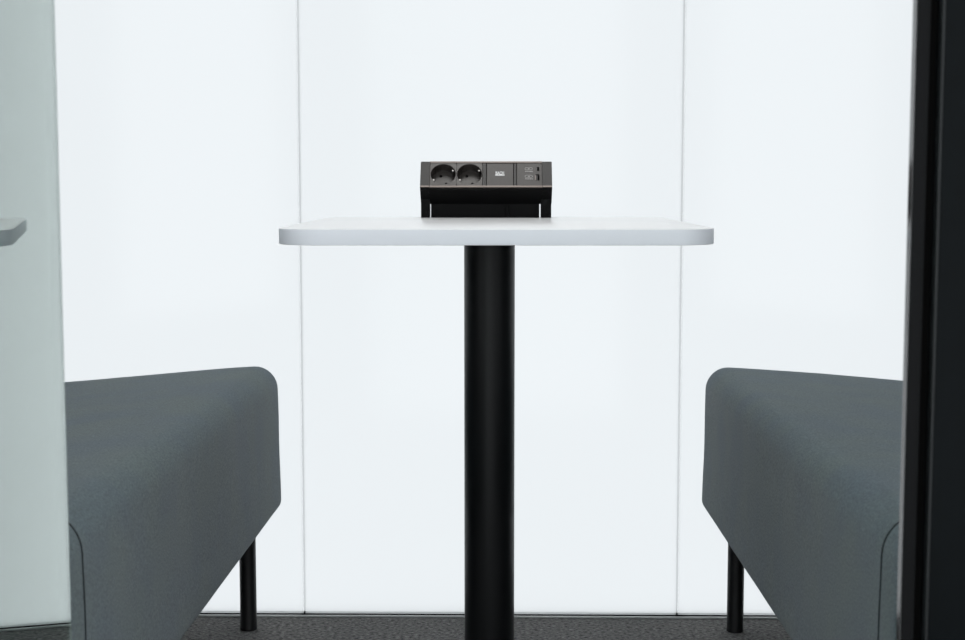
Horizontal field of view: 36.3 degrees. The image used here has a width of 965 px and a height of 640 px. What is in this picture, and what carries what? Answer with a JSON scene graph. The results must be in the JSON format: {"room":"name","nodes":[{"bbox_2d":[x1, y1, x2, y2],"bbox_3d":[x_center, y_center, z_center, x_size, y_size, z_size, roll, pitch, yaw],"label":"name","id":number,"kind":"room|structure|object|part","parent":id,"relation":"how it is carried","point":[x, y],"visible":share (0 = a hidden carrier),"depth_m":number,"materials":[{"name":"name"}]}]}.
{"room":"office","nodes":[
{"label":"office","id":0,"kind":"room"},
{"bbox_2d":[54,0,912,612],"bbox_3d":[0.015,-0.574,2.609,2.063,2.236,0.005,0,5,1],"label":"wall","id":1,"kind":"structure","parent":0,"point":[184,126],"depth_m":2.65,"materials":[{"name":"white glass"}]},
{"bbox_3d":[-0.673,-0.575,2.619,0.687,2.236,0.005,0,5,1],"label":"glass panel","id":2,"kind":"part","parent":1,"relation":"part of","materials":[{"name":"white glass"}]},
{"bbox_2d":[198,611,777,618],"bbox_3d":[0.015,0.543,2.712,2.063,0.010,0.011,0,5,1],"label":"baseboard","id":3,"kind":"structure","parent":1,"relation":"attached to","point":[203,613],"depth_m":2.71,"materials":[{"name":"black rubber"}]},
{"bbox_3d":[0.015,-0.574,2.609,0.682,2.236,0.005,0,5,1],"label":"glass panel","id":4,"kind":"part","parent":1,"relation":"part of","materials":[{"name":"white glass"}]},
{"bbox_3d":[0.703,-0.573,2.599,0.687,2.236,0.005,0,5,1],"label":"glass panel","id":5,"kind":"part","parent":1,"relation":"part of","materials":[{"name":"white glass"}]},
{"bbox_2d":[181,617,791,639],"bbox_3d":[-0.003,0.678,1.498,2.163,0.030,2.455,0,5,1],"label":"floor","id":6,"kind":"structure","parent":0,"point":[202,628],"depth_m":2.64,"materials":[{"name":"carpet"}]},
{"bbox_2d":[65,366,280,639],"bbox_3d":[-0.695,0.370,2.024,0.643,0.484,1.285,0,5,1],"label":"upholstered bench","id":7,"kind":"object","parent":6,"relation":"on","point":[174,479],"visible":0.86,"depth_m":1.92,"materials":[{"name":"fabric"}]},
{"bbox_3d":[-0.419,0.443,2.630,0.030,0.224,0.030,0,5,1],"label":"leg","id":8,"kind":"part","parent":7,"relation":"part of","materials":[{"name":"black metal"}]},
{"bbox_2d":[279,217,713,639],"bbox_3d":[0.019,0.216,2.303,0.588,0.738,0.680,0,5,0],"label":"pedestal table","id":9,"kind":"object","parent":6,"relation":"on","point":[489,244],"visible":1,"depth_m":2.25,"materials":[{"name":"white laminate"}]},
{"bbox_2d":[420,161,551,217],"bbox_3d":[0.006,-0.227,2.558,0.225,0.096,0.067,0,5,1],"label":"power outlet","id":10,"kind":"object","parent":9,"relation":"on","point":[453,189],"visible":1,"depth_m":2.52,"materials":[{"name":"black plastic"}]},
{"bbox_2d":[430,163,456,184],"bbox_3d":[-0.068,-0.249,2.546,0.046,0.046,0.039,0,5,1],"label":"socket","id":11,"kind":"object","parent":10,"relation":"attached to","point":[440,173],"depth_m":2.55,"materials":[{"name":"black plastic"}]},
{"bbox_2d":[456,163,481,184],"bbox_3d":[-0.022,-0.249,2.545,0.044,0.046,0.039,0,5,1],"label":"socket","id":12,"kind":"object","parent":10,"relation":"attached to","point":[467,173],"depth_m":2.55,"materials":[{"name":"black plastic"}]},
{"bbox_3d":[0.006,-0.229,2.526,0.194,0.004,0.004,0,5,1],"label":"rail","id":13,"kind":"part","parent":10,"relation":"part of","materials":[{"name":"brown metal"}]},
{"bbox_3d":[0.006,-0.273,2.551,0.194,0.004,0.004,0,5,1],"label":"rail","id":14,"kind":"part","parent":10,"relation":"part of","materials":[{"name":"brown metal"}]},
{"bbox_3d":[0.030,-0.251,2.539,0.046,0.039,0.029,0,5,1],"label":"blank plate","id":15,"kind":"part","parent":10,"relation":"part of","materials":[{"name":"grey plastic"}]},
{"bbox_3d":[0.081,-0.251,2.538,0.043,0.039,0.029,0,5,1],"label":"charger plate","id":16,"kind":"part","parent":10,"relation":"part of","materials":[{"name":"grey plastic"}]},
{"bbox_2d":[702,367,902,639],"bbox_3d":[0.705,0.372,2.003,0.641,0.484,1.285,0,5,0],"label":"upholstered bench","id":17,"kind":"object","parent":6,"relation":"on","point":[801,483],"visible":0.8,"depth_m":1.90,"materials":[{"name":"fabric"}]},
{"bbox_3d":[0.451,0.443,2.619,0.030,0.226,0.030,0,5,0],"label":"leg","id":18,"kind":"part","parent":17,"relation":"part of","materials":[{"name":"black metal"}]},
{"bbox_2d":[896,0,964,639],"bbox_3d":[0.468,-0.438,1.184,0.240,2.250,0.067,0,5,1],"label":"door frame","id":19,"kind":"structure","parent":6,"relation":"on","point":[931,545],"depth_m":1.20,"materials":[{"name":"black"}]},
{"bbox_3d":[0.478,-0.438,1.184,0.220,2.250,0.066,0,5,1],"label":"panel","id":20,"kind":"part","parent":19,"relation":"part of","materials":[{"name":"black metal"}]},
{"bbox_3d":[-0.482,-0.439,1.197,0.240,2.250,0.054,0,5,1],"label":"post","id":21,"kind":"object","parent":6,"relation":"on","visible":0},
{"bbox_2d":[0,0,71,639],"bbox_3d":[-0.303,-0.382,0.817,0.011,2.192,0.720,-1,5,-8],"label":"door","id":22,"kind":"structure","parent":21,"relation":"attached to","point":[35,602],"depth_m":1.06,"materials":[{"name":"clear glass"}]}
]}

